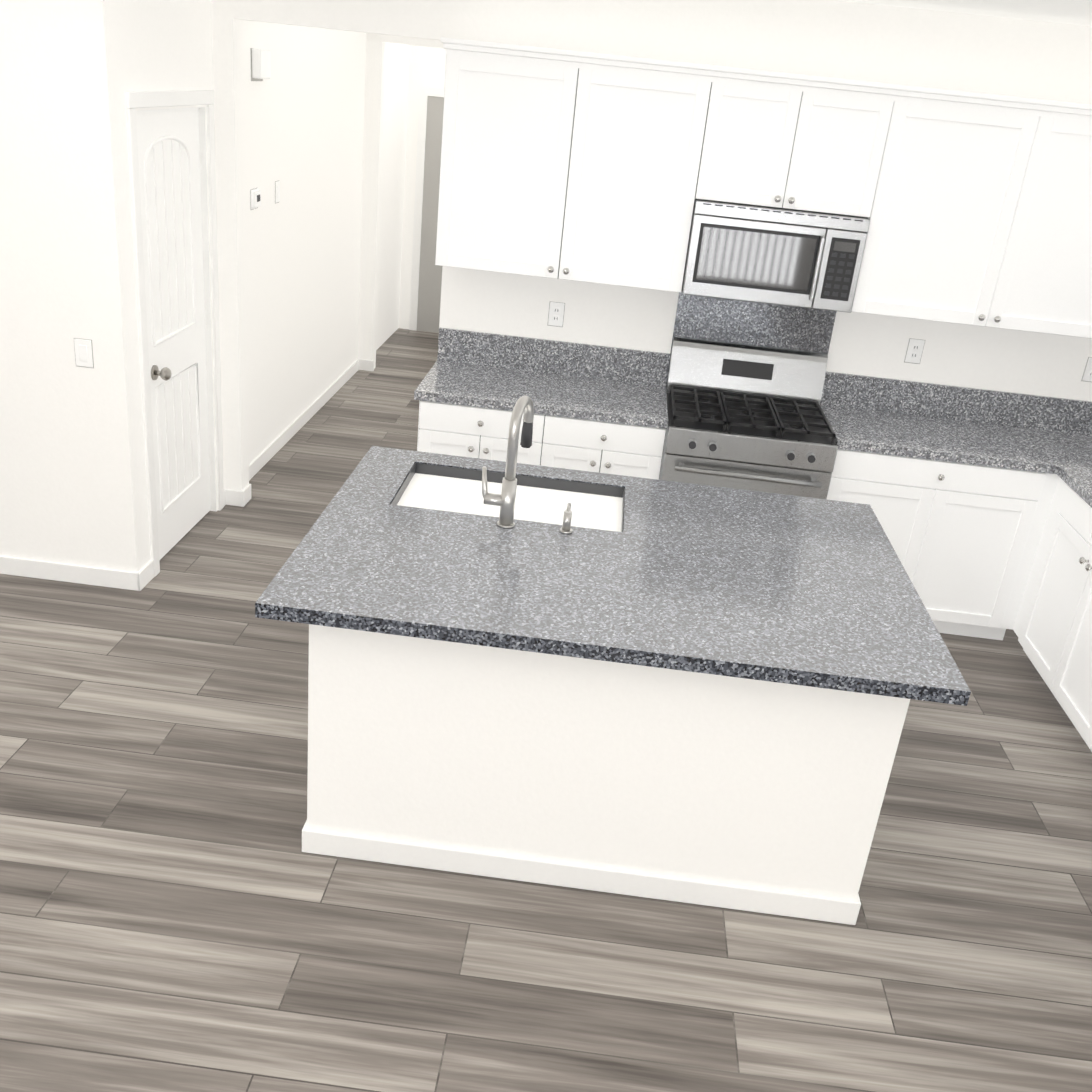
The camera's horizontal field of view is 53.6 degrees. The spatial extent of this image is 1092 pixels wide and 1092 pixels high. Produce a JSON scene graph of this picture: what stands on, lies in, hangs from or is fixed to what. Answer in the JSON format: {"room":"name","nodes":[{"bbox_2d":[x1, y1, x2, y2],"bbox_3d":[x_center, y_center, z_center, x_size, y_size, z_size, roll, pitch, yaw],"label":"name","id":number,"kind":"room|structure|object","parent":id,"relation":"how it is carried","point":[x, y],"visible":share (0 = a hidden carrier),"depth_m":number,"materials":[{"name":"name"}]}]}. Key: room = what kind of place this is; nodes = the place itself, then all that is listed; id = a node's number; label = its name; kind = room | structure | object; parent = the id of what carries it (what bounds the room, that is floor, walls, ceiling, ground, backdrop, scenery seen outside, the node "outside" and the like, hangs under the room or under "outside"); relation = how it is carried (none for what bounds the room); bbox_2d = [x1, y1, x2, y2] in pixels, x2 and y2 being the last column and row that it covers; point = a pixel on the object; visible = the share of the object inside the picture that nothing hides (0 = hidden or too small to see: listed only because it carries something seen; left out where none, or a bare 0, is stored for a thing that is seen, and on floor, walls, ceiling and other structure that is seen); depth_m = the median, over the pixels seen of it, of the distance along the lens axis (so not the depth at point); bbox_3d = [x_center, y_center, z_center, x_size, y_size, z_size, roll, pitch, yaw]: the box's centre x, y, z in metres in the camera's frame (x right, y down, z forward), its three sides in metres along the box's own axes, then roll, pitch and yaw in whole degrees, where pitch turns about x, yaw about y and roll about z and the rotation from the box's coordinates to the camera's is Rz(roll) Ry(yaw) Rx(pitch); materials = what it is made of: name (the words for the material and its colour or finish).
{"room":"kitchen","nodes":[
{"label":"kitchen","id":0,"kind":"room"},
{"bbox_2d":[0,0,148,571],"bbox_3d":[-4.123,-1.363,4.530,4.837,2.740,0.120,7,24,2],"label":"wall","id":1,"kind":"structure","parent":0,"point":[72,488],"depth_m":4.43,"materials":[{"name":"paint"}]},
{"bbox_2d":[0,555,140,590],"bbox_3d":[-4.248,-0.128,4.998,4.851,0.090,0.014,7,24,2],"label":"baseboard","id":2,"kind":"structure","parent":1,"relation":"attached to","point":[73,573],"depth_m":4.91,"materials":[{"name":"paint"}]},
{"bbox_2d":[74,338,93,367],"bbox_3d":[-1.928,-0.803,4.505,0.078,0.121,0.008,7,24,2],"label":"light switch","id":3,"kind":"object","parent":1,"relation":"attached to","point":[83,348],"visible":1,"depth_m":4.50,"materials":[{"name":"white plastic"}]},
{"bbox_2d":[117,0,409,560],"bbox_3d":[-1.549,-2.207,7.073,0.120,2.740,5.620,7,24,2],"label":"wall","id":4,"kind":"structure","parent":0,"point":[303,112],"depth_m":6.63,"materials":[{"name":"paint"}]},
{"bbox_2d":[137,560,153,590],"bbox_3d":[-1.842,0.135,4.973,0.014,0.090,0.154,7,24,2],"label":"baseboard","id":5,"kind":"structure","parent":4,"relation":"attached to","point":[146,572],"depth_m":4.96,"materials":[{"name":"paint"}]},
{"bbox_2d":[136,108,210,559],"bbox_3d":[-1.721,-0.965,5.075,0.114,2.022,0.764,7,24,2],"label":"door","id":6,"kind":"structure","parent":4,"relation":"in","point":[170,158],"depth_m":5.06,"materials":[{"name":"paint"}]},
{"bbox_2d":[125,90,223,576],"bbox_3d":[-1.760,-1.002,5.062,0.139,2.107,0.918,7,24,2],"label":"door frame","id":7,"kind":"structure","parent":4,"relation":"attached to","point":[140,99],"depth_m":5.02,"materials":[{"name":"paint"}]},
{"bbox_2d":[250,188,260,209],"bbox_3d":[-1.562,-1.872,5.831,0.025,0.106,0.126,7,24,2],"label":"thermostat","id":8,"kind":"object","parent":4,"relation":"attached to","point":[255,198],"visible":0.98,"depth_m":5.80,"materials":[{"name":"grey plastic"}]},
{"bbox_2d":[250,48,270,80],"bbox_3d":[-1.481,-2.501,5.625,0.049,0.155,0.190,7,24,2],"label":"door chime","id":9,"kind":"object","parent":4,"relation":"attached to","point":[260,64],"visible":0.98,"depth_m":5.57,"materials":[{"name":"white plastic"}]},
{"bbox_2d":[275,181,279,203],"bbox_3d":[-1.538,-2.030,6.198,0.008,0.121,0.078,7,24,2],"label":"light switch","id":10,"kind":"object","parent":4,"relation":"attached to","point":[277,191],"visible":1,"depth_m":6.19,"materials":[{"name":"white plastic"}]},
{"bbox_2d":[249,359,358,480],"bbox_3d":[-1.629,-0.893,7.370,0.014,0.090,2.920,7,24,2],"label":"baseboard","id":11,"kind":"structure","parent":4,"relation":"attached to","point":[275,446],"depth_m":7.19,"materials":[{"name":"paint"}]},
{"bbox_2d":[358,33,442,368],"bbox_3d":[-0.824,-2.631,8.213,1.133,2.740,0.120,7,24,2],"label":"wall","id":12,"kind":"structure","parent":0,"point":[373,150],"depth_m":8.15,"materials":[{"name":"paint"}]},
{"bbox_2d":[359,359,373,370],"bbox_3d":[-1.452,-1.456,8.699,0.134,0.090,0.014,7,24,2],"label":"baseboard","id":13,"kind":"structure","parent":12,"relation":"attached to","point":[366,365],"depth_m":8.69,"materials":[{"name":"paint"}]},
{"bbox_2d":[398,45,445,328],"bbox_3d":[-0.634,-3.252,9.676,1.253,2.740,0.120,7,24,2],"label":"wall","id":14,"kind":"structure","parent":0,"point":[427,66],"depth_m":9.52,"materials":[{"name":"paint"}]},
{"bbox_2d":[409,86,443,332],"bbox_3d":[-0.713,-2.947,9.737,0.960,2.120,0.019,7,24,2],"label":"door frame","id":15,"kind":"structure","parent":14,"relation":"attached to","point":[426,284],"depth_m":9.76,"materials":[{"name":"paint"}]},
{"bbox_2d":[0,328,1091,1091],"bbox_3d":[-1.976,0.721,3.792,9.650,0.060,15.800,7,24,2],"label":"floor","id":16,"kind":"structure","parent":0,"point":[180,910],"depth_m":3.27,"materials":[{"name":"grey wood"}]},
{"bbox_2d":[414,396,561,466],"bbox_3d":[-0.283,-0.344,5.420,0.644,0.903,0.617,7,24,2],"label":"base cabinet","id":17,"kind":"object","parent":16,"relation":"on","point":[447,427],"depth_m":5.01,"materials":[{"name":"white wood"}]},
{"bbox_2d":[414,360,667,427],"bbox_3d":[0.000,-0.743,5.220,1.167,0.040,0.625,7,24,2],"label":"countertop","id":18,"kind":"structure","parent":17,"relation":"on","point":[448,379],"depth_m":5.14,"materials":[{"name":"grey stone"}]},
{"bbox_2d":[302,626,908,924],"bbox_3d":[0.186,0.437,3.792,1.754,0.869,1.244,7,24,2],"label":"kitchen island","id":19,"kind":"object","parent":16,"relation":"on","point":[669,690],"depth_m":3.24,"materials":[{"name":"paint"}]},
{"bbox_2d":[255,498,970,705],"bbox_3d":[0.203,0.133,3.346,1.970,0.045,0.831,7,24,2],"label":"island countertop","id":20,"kind":"structure","parent":19,"relation":"on","point":[689,605],"depth_m":3.22,"materials":[{"name":"grey stone"}]},
{"bbox_2d":[482,395,533,528],"bbox_3d":[-0.131,-0.299,3.652,0.147,0.432,0.206,7,24,2],"label":"faucet","id":21,"kind":"object","parent":20,"relation":"on","point":[504,500],"visible":1,"depth_m":3.61,"materials":[{"name":"silver metal"}]},
{"bbox_2d":[560,503,572,533],"bbox_3d":[0.074,-0.098,3.676,0.044,0.085,0.098,7,24,2],"label":"soap dispenser","id":22,"kind":"object","parent":20,"relation":"on","point":[565,528],"visible":1,"depth_m":3.65,"materials":[{"name":"silver metal"}]},
{"bbox_2d":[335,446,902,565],"bbox_3d":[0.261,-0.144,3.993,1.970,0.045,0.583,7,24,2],"label":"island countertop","id":23,"kind":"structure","parent":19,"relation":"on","point":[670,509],"depth_m":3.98,"materials":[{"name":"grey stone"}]},
{"bbox_2d":[391,462,622,529],"bbox_3d":[-0.131,-0.081,3.988,0.839,0.222,0.484,7,24,2],"label":"sink","id":24,"kind":"object","parent":23,"relation":"in","point":[431,484],"depth_m":4.06,"materials":[{"name":"white ceramic"}]},
{"bbox_2d":[554,396,666,479],"bbox_3d":[0.227,-0.282,5.402,0.621,0.903,0.617,7,24,2],"label":"base cabinet","id":25,"kind":"object","parent":16,"relation":"on","point":[585,443],"depth_m":4.98,"materials":[{"name":"white wood"}]},
{"bbox_2d":[659,337,837,499],"bbox_3d":[0.924,-0.306,5.254,0.760,1.197,0.714,7,24,2],"label":"range","id":26,"kind":"object","parent":16,"relation":"on","point":[747,417],"visible":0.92,"depth_m":4.99,"materials":[{"name":"silver metal"}]},
{"bbox_2d":[827,444,1053,639],"bbox_3d":[1.801,-0.092,5.343,1.016,0.903,0.617,7,24,2],"label":"base cabinet","id":27,"kind":"object","parent":16,"relation":"on","point":[978,500],"depth_m":5.00,"materials":[{"name":"white wood"}]},
{"bbox_2d":[820,404,1091,471],"bbox_3d":[2.129,-0.486,5.141,1.587,0.040,0.625,7,24,2],"label":"countertop","id":28,"kind":"structure","parent":27,"relation":"on","point":[852,427],"depth_m":5.09,"materials":[{"name":"grey stone"}]},
{"bbox_2d":[1058,464,1091,503],"bbox_3d":[2.530,0.000,4.125,0.599,0.040,1.552,7,24,2],"label":"countertop","id":29,"kind":"structure","parent":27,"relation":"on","point":[1081,478],"depth_m":4.71,"materials":[{"name":"grey stone"}]},
{"bbox_2d":[1010,472,1091,735],"bbox_3d":[2.512,0.318,4.578,0.591,0.903,1.031,7,24,2],"label":"base cabinet","id":30,"kind":"object","parent":16,"relation":"on","point":[1052,622],"depth_m":4.68,"materials":[{"name":"white wood"}]},
{"bbox_2d":[1081,704,1091,751],"bbox_3d":[2.451,0.614,3.887,0.591,0.903,0.599,7,24,2],"label":"base cabinet","id":31,"kind":"object","parent":16,"relation":"on","point":[1086,728],"depth_m":4.30,"materials":[{"name":"white wood"}]},
{"bbox_2d":[211,0,1091,490],"bbox_3d":[0.679,-1.225,5.363,4.663,2.740,0.120,7,24,2],"label":"wall","id":32,"kind":"structure","parent":0,"point":[943,50],"depth_m":4.93,"materials":[{"name":"paint"}]},
{"bbox_2d":[225,489,243,506],"bbox_3d":[-1.709,-0.264,5.915,0.114,0.090,0.014,7,24,2],"label":"baseboard","id":33,"kind":"structure","parent":32,"relation":"attached to","point":[234,497],"depth_m":5.91,"materials":[{"name":"paint"}]},
{"bbox_2d":[242,484,251,505],"bbox_3d":[-1.654,-0.284,5.974,0.014,0.090,0.120,7,24,2],"label":"baseboard","id":34,"kind":"structure","parent":32,"relation":"attached to","point":[247,493],"depth_m":5.96,"materials":[{"name":"paint"}]},
{"bbox_2d":[547,301,564,326],"bbox_3d":[0.051,-1.152,5.380,0.078,0.121,0.008,7,24,2],"label":"electrical outlet","id":35,"kind":"object","parent":32,"relation":"attached to","point":[556,314],"visible":1,"depth_m":5.38,"materials":[{"name":"grey plastic"}]},
{"bbox_2d":[435,37,730,292],"bbox_3d":[0.138,-1.718,4.939,1.196,0.935,0.353,7,24,2],"label":"upper cabinet","id":36,"kind":"object","parent":32,"relation":"attached to","point":[583,167],"depth_m":4.76,"materials":[{"name":"white wood"}]},
{"bbox_2d":[438,328,1091,435],"bbox_3d":[1.203,-0.814,5.413,3.522,0.163,0.020,7,24,2],"label":"backsplash","id":37,"kind":"structure","parent":32,"relation":"attached to","point":[464,346],"depth_m":5.40,"materials":[{"name":"grey stone"}]},
{"bbox_2d":[711,69,882,215],"bbox_3d":[1.082,-1.795,4.822,0.775,0.521,0.353,7,24,2],"label":"upper cabinet","id":38,"kind":"object","parent":32,"relation":"attached to","point":[786,141],"depth_m":4.66,"materials":[{"name":"white wood"}]},
{"bbox_2d":[682,199,869,312],"bbox_3d":[1.034,-1.354,4.979,0.765,0.409,0.416,7,24,2],"label":"microwave","id":39,"kind":"object","parent":38,"relation":"attached to","point":[774,255],"visible":1,"depth_m":4.82,"materials":[{"name":"grey metal"}]},
{"bbox_2d":[904,338,924,363],"bbox_3d":[1.811,-0.955,5.308,0.078,0.121,0.008,7,24,2],"label":"electrical outlet","id":40,"kind":"object","parent":32,"relation":"attached to","point":[914,351],"visible":1,"depth_m":5.31,"materials":[{"name":"grey plastic"}]},
{"bbox_2d":[851,85,1091,337],"bbox_3d":[2.041,-1.475,4.838,1.311,0.935,0.420,7,24,2],"label":"upper cabinet","id":41,"kind":"object","parent":32,"relation":"attached to","point":[973,207],"depth_m":4.71,"materials":[{"name":"white wood"}]},
{"bbox_2d":[1081,357,1091,381],"bbox_3d":[2.669,-0.858,5.273,0.078,0.121,0.008,7,24,2],"label":"electrical outlet","id":42,"kind":"object","parent":32,"relation":"attached to","point":[1087,375],"visible":1,"depth_m":5.28,"materials":[{"name":"grey plastic"}]},
{"bbox_2d":[836,0,1091,25],"bbox_3d":[-1.708,-1.842,2.670,9.650,0.080,15.800,7,24,2],"label":"ceiling","id":43,"kind":"structure","parent":0,"point":[1076,12],"depth_m":4.39,"materials":[{"name":"paint"}]}
]}

